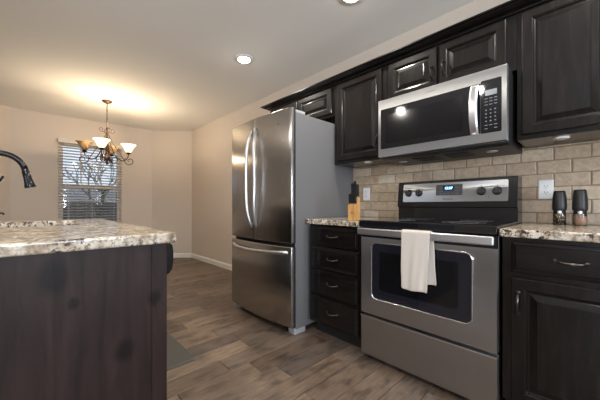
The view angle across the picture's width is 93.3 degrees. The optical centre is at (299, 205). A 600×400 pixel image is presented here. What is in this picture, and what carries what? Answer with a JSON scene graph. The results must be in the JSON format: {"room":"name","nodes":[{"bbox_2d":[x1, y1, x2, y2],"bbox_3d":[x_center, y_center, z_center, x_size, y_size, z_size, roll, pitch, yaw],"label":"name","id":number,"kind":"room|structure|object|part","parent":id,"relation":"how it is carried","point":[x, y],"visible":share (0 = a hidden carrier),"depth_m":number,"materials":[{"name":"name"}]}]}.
{"room":"kitchen","nodes":[
{"label":"kitchen","id":0,"kind":"room"},
{"bbox_2d":[0,104,9,220],"bbox_3d":[-4.319,-0.216,3.766,0.100,2.452,0.792,0,0,1],"label":"wall","id":1,"kind":"structure","parent":0,"point":[4,110],"depth_m":4.10,"materials":[{"name":"beige paint"}]},
{"bbox_2d":[10,107,151,227],"bbox_3d":[-3.598,-0.216,4.859,1.920,2.452,0.100,0,0,-44],"label":"wall","id":2,"kind":"structure","parent":0,"point":[34,135],"depth_m":4.50,"materials":[{"name":"beige paint"}]},
{"bbox_2d":[60,143,119,221],"bbox_3d":[-3.600,-0.280,4.883,0.840,1.480,0.050,0,0,-44],"label":"window","id":3,"kind":"structure","parent":2,"relation":"in","point":[67,209],"depth_m":4.88,"materials":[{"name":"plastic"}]},
{"bbox_3d":[-3.599,-0.324,4.881,0.750,0.060,0.035,0,0,-44],"label":"meeting rail","id":4,"kind":"part","parent":3,"relation":"part of","materials":[{"name":"beige plastic"}]},
{"bbox_2d":[58,138,122,220],"bbox_3d":[-3.524,-0.308,4.803,0.890,1.527,0.080,0,0,-44],"label":"window blind","id":5,"kind":"object","parent":3,"relation":"attached to","point":[94,145],"visible":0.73,"depth_m":4.75,"materials":[{"name":"beige plastic"}]},
{"bbox_3d":[-3.756,-0.560,4.536,0.011,0.920,0.011,0,0,-21],"label":"pull cord","id":6,"kind":"part","parent":5,"relation":"part of","materials":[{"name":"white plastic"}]},
{"bbox_2d":[152,131,191,252],"bbox_3d":[-2.485,-0.216,5.540,0.767,2.452,0.100,0,0,-1],"label":"wall","id":7,"kind":"structure","parent":0,"point":[171,150],"depth_m":5.49,"materials":[{"name":"beige paint"}]},
{"bbox_2d":[173,253,190,257],"bbox_3d":[-2.484,0.968,5.484,0.767,0.085,0.014,0,0,-1],"label":"baseboard","id":8,"kind":"structure","parent":7,"relation":"attached to","point":[175,255],"depth_m":5.48,"materials":[{"name":"white paint"}]},
{"bbox_2d":[0,0,474,130],"bbox_3d":[-1.786,-1.492,0.924,6.084,0.100,8.400,0,0,-44],"label":"ceiling","id":9,"kind":"structure","parent":0,"point":[162,65],"depth_m":2.60,"materials":[{"name":"white paint"}]},
{"bbox_2d":[76,99,135,166],"bbox_3d":[-2.665,-0.998,3.910,0.561,0.886,0.561,0,0,24],"label":"chandelier","id":10,"kind":"object","parent":9,"relation":"hanging from","point":[103,143],"visible":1,"depth_m":3.88,"materials":[{"name":"brown metal"}]},
{"bbox_3d":[-2.905,-0.803,3.817,0.196,0.112,0.196,0,0,-44],"label":"lamp shade","id":11,"kind":"part","parent":10,"relation":"part of","materials":[{"name":"glass"}]},
{"bbox_3d":[-2.816,-0.775,3.851,0.312,0.414,0.012,0,0,-21],"label":"arm","id":12,"kind":"part","parent":10,"relation":"part of","materials":[{"name":"brown metal"}]},
{"bbox_3d":[-2.571,-0.803,3.670,0.196,0.112,0.196,0,0,-44],"label":"lamp shade","id":13,"kind":"part","parent":10,"relation":"part of","materials":[{"name":"white glass"}]},
{"bbox_3d":[-2.606,-0.775,3.759,0.012,0.414,0.312,0,0,-21],"label":"arm","id":14,"kind":"part","parent":10,"relation":"part of","materials":[{"name":"brown metal"}]},
{"bbox_3d":[-2.724,-0.775,4.062,0.012,0.414,0.312,0,0,-21],"label":"arm","id":15,"kind":"part","parent":10,"relation":"part of","materials":[{"name":"brown metal"}]},
{"bbox_3d":[-2.758,-0.803,4.151,0.196,0.112,0.196,0,0,-44],"label":"lamp shade","id":16,"kind":"part","parent":10,"relation":"part of","materials":[{"name":"glass"}]},
{"bbox_3d":[-2.513,-0.775,3.970,0.312,0.414,0.012,0,0,-21],"label":"arm","id":17,"kind":"part","parent":10,"relation":"part of","materials":[{"name":"brown metal"}]},
{"bbox_3d":[-2.424,-0.803,4.004,0.196,0.112,0.196,0,0,-44],"label":"lamp shade","id":18,"kind":"part","parent":10,"relation":"part of","materials":[{"name":"white glass"}]},
{"bbox_2d":[234,54,253,63],"bbox_3d":[-0.550,-1.427,2.785,0.192,0.028,0.192,0,0,-44],"label":"recessed light","id":19,"kind":"object","parent":9,"relation":"in","point":[240,58],"visible":1,"depth_m":2.76,"materials":[{"name":"white paint"}]},
{"bbox_2d":[339,0,361,4],"bbox_3d":[0.353,-1.427,1.936,0.192,0.028,0.192,0,0,-44],"label":"recessed light","id":20,"kind":"object","parent":9,"relation":"in","point":[346,2],"visible":1,"depth_m":1.99,"materials":[{"name":"white plastic"}]},
{"bbox_2d":[167,258,505,399],"bbox_3d":[-1.760,1.025,0.882,6.064,0.030,8.509,0,0,-44],"label":"floor","id":21,"kind":"structure","parent":0,"point":[239,353],"depth_m":1.84,"materials":[{"name":"brown wood"}]},
{"bbox_2d":[0,243,166,399],"bbox_3d":[-1.455,0.581,1.383,1.036,0.858,1.591,0,0,-44],"label":"kitchen island","id":22,"kind":"object","parent":21,"relation":"on","point":[84,324],"visible":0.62,"depth_m":0.97,"materials":[{"name":"brown wood"}]},
{"bbox_2d":[0,219,175,257],"bbox_3d":[-1.510,0.131,1.357,1.180,0.040,1.692,0,0,-44],"label":"island countertop","id":23,"kind":"structure","parent":22,"relation":"on","point":[33,237],"depth_m":1.06,"materials":[{"name":"stone"}]},
{"bbox_2d":[0,150,35,188],"bbox_3d":[-1.704,-0.103,1.617,0.289,0.427,0.088,0,0,-44],"label":"kitchen faucet","id":24,"kind":"object","parent":23,"relation":"on","point":[28,181],"visible":1,"depth_m":1.68,"materials":[{"name":"black metal"}]},
{"bbox_3d":[-1.721,-0.163,1.620,0.241,0.307,0.031,0,0,-44],"label":"spout","id":25,"kind":"part","parent":24,"relation":"part of","materials":[{"name":"black metal"}]},
{"bbox_2d":[167,243,172,273],"bbox_3d":[-0.965,0.584,1.209,0.608,0.853,0.602,0,0,-44],"label":"dishwasher","id":26,"kind":"object","parent":21,"relation":"on","point":[169,245],"visible":0.05,"depth_m":1.19,"materials":[{"name":"black plastic"}]},
{"bbox_2d":[167,332,194,370],"bbox_3d":[-1.074,1.003,2.009,0.362,0.014,0.768,0,0,-44],"label":"floor mat","id":27,"kind":"object","parent":21,"relation":"on","point":[177,355],"visible":0.26,"depth_m":1.89,"materials":[{"name":"grey rubber"}]},
{"bbox_2d":[232,107,352,334],"bbox_3d":[-0.118,0.128,2.718,0.894,1.765,0.891,0,0,-44],"label":"refrigerator","id":28,"kind":"object","parent":21,"relation":"on","point":[285,174],"visible":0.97,"depth_m":2.33,"materials":[{"name":"grey metal"}]},
{"bbox_3d":[-0.522,-0.230,2.644,0.076,1.050,0.442,0,0,-44],"label":"door","id":29,"kind":"part","parent":28,"relation":"part of","materials":[{"name":"silver metal"}]},
{"bbox_3d":[-0.445,-0.228,2.471,0.081,0.860,0.034,0,0,-10],"label":"handle","id":30,"kind":"part","parent":28,"relation":"part of","materials":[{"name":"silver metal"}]},
{"bbox_3d":[-0.382,-0.228,2.405,0.034,0.860,0.081,0,0,13],"label":"handle","id":31,"kind":"part","parent":28,"relation":"part of","materials":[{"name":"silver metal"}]},
{"bbox_3d":[-0.403,0.372,2.448,0.109,0.039,0.810,0,0,-44],"label":"handle","id":32,"kind":"part","parent":28,"relation":"part of","materials":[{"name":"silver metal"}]},
{"bbox_3d":[-0.368,0.631,2.481,0.076,0.622,0.890,0,0,-44],"label":"freezer drawer","id":33,"kind":"part","parent":28,"relation":"part of","materials":[{"name":"silver metal"}]},
{"bbox_3d":[-0.214,-0.230,2.319,0.076,1.050,0.442,0,0,-44],"label":"door","id":34,"kind":"part","parent":28,"relation":"part of","materials":[{"name":"silver metal"}]},
{"bbox_3d":[-0.041,0.631,2.180,0.018,0.609,0.005,0,0,-44],"label":"panel","id":35,"kind":"part","parent":28,"relation":"part of","materials":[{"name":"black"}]},
{"bbox_3d":[-0.041,-0.230,2.180,0.018,1.036,0.005,0,0,-44],"label":"panel","id":36,"kind":"part","parent":28,"relation":"part of","materials":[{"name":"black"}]},
{"bbox_2d":[310,224,363,347],"bbox_3d":[0.464,0.578,2.292,0.696,0.865,0.487,0,0,-44],"label":"base cabinet","id":37,"kind":"object","parent":21,"relation":"on","point":[335,251],"visible":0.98,"depth_m":2.05,"materials":[{"name":"brown wood"}]},
{"bbox_3d":[0.243,0.795,2.080,0.020,0.206,0.444,0,0,-44],"label":"drawer","id":38,"kind":"part","parent":37,"relation":"part of","materials":[{"name":"brown wood"}]},
{"bbox_3d":[0.243,0.587,2.080,0.020,0.180,0.444,0,0,-44],"label":"drawer","id":39,"kind":"part","parent":37,"relation":"part of","materials":[{"name":"brown wood"}]},
{"bbox_3d":[0.243,0.401,2.080,0.020,0.162,0.444,0,0,-44],"label":"drawer","id":40,"kind":"part","parent":37,"relation":"part of","materials":[{"name":"brown wood"}]},
{"bbox_3d":[0.243,0.233,2.080,0.020,0.145,0.444,0,0,-44],"label":"drawer","id":41,"kind":"part","parent":37,"relation":"part of","materials":[{"name":"brown wood"}]},
{"bbox_2d":[306,217,382,226],"bbox_3d":[0.460,0.126,2.290,0.673,0.036,0.498,0,0,-44],"label":"countertop","id":42,"kind":"structure","parent":37,"relation":"on","point":[342,221],"depth_m":2.10,"materials":[{"name":"stone"}]},
{"bbox_2d":[348,197,359,220],"bbox_3d":[0.377,0.025,1.978,0.063,0.165,0.062,0,0,-44],"label":"knife block","id":43,"kind":"object","parent":42,"relation":"on","point":[353,209],"visible":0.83,"depth_m":1.96,"materials":[{"name":"brown wood"}]},
{"bbox_2d":[353,181,356,192],"bbox_3d":[0.387,-0.080,1.987,0.026,0.182,0.012,0,0,-44],"label":"kitchen knife","id":44,"kind":"object","parent":43,"relation":"in","point":[354,182],"visible":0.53,"depth_m":1.98,"materials":[{"name":"black plastic"}]},
{"bbox_2d":[356,184,358,197],"bbox_3d":[0.401,-0.069,1.973,0.025,0.160,0.012,0,0,-44],"label":"kitchen knife","id":45,"kind":"object","parent":43,"relation":"in","point":[357,185],"visible":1,"depth_m":1.97,"materials":[{"name":"black plastic"}]},
{"bbox_2d":[357,176,522,399],"bbox_3d":[0.881,0.417,1.810,0.699,1.187,0.764,0,0,-44],"label":"range","id":46,"kind":"object","parent":21,"relation":"on","point":[448,336],"visible":0.97,"depth_m":1.58,"materials":[{"name":"silver metal"}]},
{"bbox_3d":[0.819,-0.091,2.151,0.036,0.053,0.053,0,0,-44],"label":"knob","id":47,"kind":"part","parent":46,"relation":"part of","materials":[{"name":"black plastic"}]},
{"bbox_2d":[401,229,435,292],"bbox_3d":[0.646,0.304,1.555,0.052,0.335,0.182,0,0,-44],"label":"dish towel","id":48,"kind":"object","parent":46,"relation":"hanging from","point":[417,250],"visible":1,"depth_m":1.54,"materials":[{"name":"beige fabric"}]},
{"bbox_3d":[0.874,-0.091,2.094,0.036,0.053,0.053,0,0,-44],"label":"knob","id":49,"kind":"part","parent":46,"relation":"part of","materials":[{"name":"black plastic"}]},
{"bbox_3d":[0.657,0.417,1.612,0.010,0.369,0.583,0,0,-44],"label":"window trim","id":50,"kind":"part","parent":46,"relation":"part of","materials":[{"name":"silver metal"}]},
{"bbox_3d":[0.648,0.166,1.588,0.056,0.043,0.748,0,0,-44],"label":"handle","id":51,"kind":"part","parent":46,"relation":"part of","materials":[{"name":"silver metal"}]},
{"bbox_3d":[0.673,0.175,1.613,0.022,0.062,0.758,0,0,-44],"label":"door trim","id":52,"kind":"part","parent":46,"relation":"part of","materials":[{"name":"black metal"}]},
{"bbox_3d":[0.682,0.845,1.621,0.042,0.254,0.756,0,0,-44],"label":"storage drawer","id":53,"kind":"part","parent":46,"relation":"part of","materials":[{"name":"silver metal"}]},
{"bbox_3d":[0.682,0.424,1.621,0.042,0.556,0.756,0,0,-44],"label":"oven door","id":54,"kind":"part","parent":46,"relation":"part of","materials":[{"name":"silver metal"}]},
{"bbox_2d":[359,218,519,234],"bbox_3d":[0.863,0.117,1.793,0.586,0.043,0.764,0,0,-44],"label":"cooktop","id":55,"kind":"object","parent":46,"relation":"in","point":[465,226],"depth_m":1.59,"materials":[{"name":"black glass"}]},
{"bbox_3d":[1.028,-0.107,1.955,0.012,0.075,0.170,0,0,-44],"label":"display panel","id":56,"kind":"part","parent":46,"relation":"part of","materials":[{"name":"grey"}]},
{"bbox_3d":[1.031,-0.092,1.954,0.022,0.134,0.664,0,0,-44],"label":"control panel","id":57,"kind":"part","parent":46,"relation":"part of","materials":[{"name":"silver metal"}]},
{"bbox_3d":[1.150,-0.091,1.803,0.036,0.053,0.053,0,0,-44],"label":"knob","id":58,"kind":"part","parent":46,"relation":"part of","materials":[{"name":"black plastic"}]},
{"bbox_3d":[1.210,-0.091,1.741,0.036,0.053,0.053,0,0,-44],"label":"knob","id":59,"kind":"part","parent":46,"relation":"part of","materials":[{"name":"black plastic"}]},
{"bbox_2d":[502,237,599,399],"bbox_3d":[1.711,0.578,0.979,0.696,0.865,1.562,0,0,-44],"label":"base cabinet","id":60,"kind":"object","parent":21,"relation":"on","point":[551,288],"visible":0.97,"depth_m":1.21,"materials":[{"name":"brown wood"}]},
{"bbox_3d":[0.977,0.440,1.271,0.034,0.111,0.017,0,0,-44],"label":"handle","id":61,"kind":"part","parent":60,"relation":"part of","materials":[{"name":"grey metal"}]},
{"bbox_2d":[500,223,599,242],"bbox_3d":[1.714,0.126,0.971,0.673,0.036,1.586,0,0,-44],"label":"countertop","id":62,"kind":"structure","parent":60,"relation":"on","point":[568,232],"depth_m":1.23,"materials":[{"name":"stone"}]},
{"bbox_2d":[552,191,566,224],"bbox_3d":[1.441,0.013,1.573,0.063,0.188,0.063,0,0,-4],"label":"mill","id":63,"kind":"object","parent":62,"relation":"on","point":[559,199],"visible":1,"depth_m":1.55,"materials":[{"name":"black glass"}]},
{"bbox_2d":[553,214,565,224],"bbox_3d":[1.441,0.074,1.573,0.055,0.066,0.055,0,0,-44],"label":"jar","id":64,"kind":"object","parent":63,"relation":"on","point":[557,220],"depth_m":1.56,"materials":[{"name":"clear glass"}]},
{"bbox_2d":[572,189,587,225],"bbox_3d":[1.497,0.011,1.514,0.063,0.192,0.063,0,0,-4],"label":"mill","id":65,"kind":"object","parent":62,"relation":"on","point":[580,197],"visible":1,"depth_m":1.50,"materials":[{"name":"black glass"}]},
{"bbox_2d":[573,214,586,225],"bbox_3d":[1.497,0.074,1.514,0.055,0.066,0.055,0,0,-44],"label":"jar","id":66,"kind":"object","parent":65,"relation":"on","point":[577,220],"depth_m":1.50,"materials":[{"name":"pink glass"}]},
{"bbox_3d":[1.114,0.234,1.164,0.020,0.140,0.400,0,0,-44],"label":"drawer","id":67,"kind":"part","parent":60,"relation":"part of","materials":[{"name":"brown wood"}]},
{"bbox_3d":[1.114,0.612,1.164,0.020,0.567,0.400,0,0,-44],"label":"door","id":68,"kind":"part","parent":60,"relation":"part of","materials":[{"name":"brown wood"}]},
{"bbox_3d":[1.112,0.612,1.162,0.012,0.436,0.269,0,0,-44],"label":"panel","id":69,"kind":"part","parent":60,"relation":"part of","materials":[{"name":"brown wood"}]},
{"bbox_3d":[1.095,0.234,1.146,0.034,0.020,0.112,0,0,-44],"label":"handle","id":70,"kind":"part","parent":60,"relation":"part of","materials":[{"name":"grey metal"}]},
{"bbox_2d":[192,0,599,264],"bbox_3d":[0.579,-0.216,2.738,0.116,2.452,7.770,0,0,-44],"label":"wall","id":71,"kind":"structure","parent":0,"point":[574,166],"depth_m":2.43,"materials":[{"name":"paint"}]},
{"bbox_2d":[191,253,231,270],"bbox_3d":[-1.116,0.968,4.451,0.014,0.085,2.870,0,0,-44],"label":"baseboard","id":72,"kind":"structure","parent":71,"relation":"attached to","point":[195,256],"depth_m":4.84,"materials":[{"name":"white paint"}]},
{"bbox_2d":[270,85,334,123],"bbox_3d":[0.083,-0.927,2.925,0.374,0.275,0.935,0,0,-44],"label":"upper cabinet","id":73,"kind":"object","parent":71,"relation":"attached to","point":[320,105],"visible":0.21,"depth_m":2.62,"materials":[{"name":"brown wood"}]},
{"bbox_3d":[-0.175,-0.929,2.988,0.020,0.226,0.428,0,0,-44],"label":"door","id":74,"kind":"part","parent":73,"relation":"part of","materials":[{"name":"brown wood"}]},
{"bbox_3d":[0.133,-0.929,2.663,0.020,0.226,0.427,0,0,-44],"label":"door","id":75,"kind":"part","parent":73,"relation":"part of","materials":[{"name":"brown wood"}]},
{"bbox_3d":[0.131,-0.929,2.661,0.012,0.109,0.310,0,0,-44],"label":"panel","id":76,"kind":"part","parent":73,"relation":"part of","materials":[{"name":"brown wood"}]},
{"bbox_2d":[260,0,549,110],"bbox_3d":[0.753,-1.080,2.204,0.397,0.044,3.057,0,0,-44],"label":"crown molding","id":77,"kind":"structure","parent":73,"relation":"attached to","point":[509,8],"depth_m":1.90,"materials":[{"name":"brown wood"}]},
{"bbox_2d":[335,65,396,167],"bbox_3d":[0.580,-0.710,2.403,0.374,0.710,0.504,0,0,-44],"label":"upper cabinet","id":78,"kind":"object","parent":71,"relation":"attached to","point":[357,98],"visible":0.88,"depth_m":2.30,"materials":[{"name":"brown wood"}]},
{"bbox_3d":[0.473,-0.712,2.302,0.012,0.543,0.308,0,0,-44],"label":"panel","id":79,"kind":"part","parent":78,"relation":"part of","materials":[{"name":"brown wood"}]},
{"bbox_3d":[0.475,-0.712,2.304,0.020,0.660,0.425,0,0,-44],"label":"door","id":80,"kind":"part","parent":78,"relation":"part of","materials":[{"name":"brown wood"}]},
{"bbox_2d":[363,188,369,199],"bbox_3d":[0.612,-0.105,2.613,0.008,0.115,0.070,0,0,-44],"label":"wall outlet","id":81,"kind":"object","parent":71,"relation":"attached to","point":[366,191],"visible":1,"depth_m":2.61,"materials":[{"name":"white plastic"}]},
{"bbox_2d":[388,14,516,98],"bbox_3d":[1.023,-0.906,1.936,0.374,0.318,0.782,0,0,-44],"label":"upper cabinet","id":82,"kind":"object","parent":71,"relation":"attached to","point":[494,44],"visible":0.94,"depth_m":1.76,"materials":[{"name":"brown wood"}]},
{"bbox_3d":[0.778,-0.909,1.980,0.012,0.149,0.225,0,0,-44],"label":"panel","id":83,"kind":"part","parent":82,"relation":"part of","materials":[{"name":"brown wood"}]},
{"bbox_3d":[0.780,-0.909,1.982,0.020,0.266,0.342,0,0,-44],"label":"door","id":84,"kind":"part","parent":82,"relation":"part of","materials":[{"name":"brown wood"}]},
{"bbox_3d":[0.860,-0.875,1.862,0.034,0.101,0.017,0,0,-44],"label":"handle","id":85,"kind":"part","parent":82,"relation":"part of","materials":[{"name":"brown metal"}]},
{"bbox_3d":[0.910,-0.885,1.809,0.034,0.101,0.017,0,0,-44],"label":"handle","id":86,"kind":"part","parent":82,"relation":"part of","materials":[{"name":"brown metal"}]},
{"bbox_2d":[378,64,521,165],"bbox_3d":[0.967,-0.532,1.890,0.490,0.420,0.757,0,0,-44],"label":"microwave oven","id":87,"kind":"object","parent":82,"relation":"attached to","point":[472,116],"visible":1,"depth_m":1.69,"materials":[{"name":"silver metal"}]},
{"bbox_3d":[0.785,-0.535,1.786,0.004,0.278,0.613,0,0,-44],"label":"door glass","id":88,"kind":"part","parent":87,"relation":"part of","materials":[{"name":"black glass"}]},
{"bbox_3d":[0.964,-0.531,1.572,0.047,0.276,0.040,0,0,-44],"label":"handle","id":89,"kind":"part","parent":87,"relation":"part of","materials":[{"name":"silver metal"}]},
{"bbox_3d":[1.030,-0.538,1.528,0.004,0.288,0.096,0,0,-44],"label":"keypad panel","id":90,"kind":"part","parent":87,"relation":"part of","materials":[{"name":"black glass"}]},
{"bbox_3d":[1.031,-0.909,1.714,0.012,0.149,0.241,0,0,-44],"label":"panel","id":91,"kind":"part","parent":82,"relation":"part of","materials":[{"name":"brown wood"}]},
{"bbox_3d":[1.033,-0.909,1.716,0.020,0.266,0.358,0,0,-44],"label":"door","id":92,"kind":"part","parent":82,"relation":"part of","materials":[{"name":"brown wood"}]},
{"bbox_2d":[538,180,553,198],"bbox_3d":[1.478,-0.096,1.702,0.008,0.115,0.070,0,0,-44],"label":"wall outlet","id":93,"kind":"object","parent":71,"relation":"attached to","point":[545,187],"visible":0.98,"depth_m":1.70,"materials":[{"name":"white plastic"}]},
{"bbox_2d":[542,190,549,194],"bbox_3d":[1.476,-0.076,1.701,0.004,0.029,0.033,0,0,-44],"label":"receptacle","id":94,"kind":"object","parent":93,"relation":"attached to","point":[544,192],"depth_m":1.70,"materials":[{"name":"white plastic"}]},
{"bbox_2d":[517,0,599,148],"bbox_3d":[1.554,-0.710,1.378,0.374,0.710,0.756,0,0,-44],"label":"upper cabinet","id":95,"kind":"object","parent":71,"relation":"attached to","point":[558,41],"visible":1,"depth_m":1.43,"materials":[{"name":"brown wood"}]},
{"bbox_2d":[552,136,569,139],"bbox_3d":[1.359,-0.349,1.474,0.068,0.012,0.068,0,0,-44],"label":"puck light","id":96,"kind":"object","parent":95,"relation":"attached to","point":[558,137],"visible":1,"depth_m":1.46,"materials":[{"name":"white plastic"}]},
{"bbox_3d":[1.321,-0.712,1.410,0.012,0.543,0.230,0,0,-44],"label":"panel","id":97,"kind":"part","parent":95,"relation":"part of","materials":[{"name":"brown wood"}]},
{"label":"outside","id":98,"kind":"structure","parent":0,"visible":0},
{"bbox_3d":[-8.610,1.410,11.235,21.000,0.100,15.850,0,0,-44],"label":"yard","id":99,"kind":"structure","parent":98,"visible":0},
{"bbox_2d":[63,162,115,185],"bbox_3d":[-6.577,-0.026,9.064,1.890,2.794,1.902,0,0,-44],"label":"bare tree","id":100,"kind":"object","parent":99,"relation":"on","point":[87,162],"visible":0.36,"depth_m":8.94,"materials":[{"name":"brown plant"}]}
]}

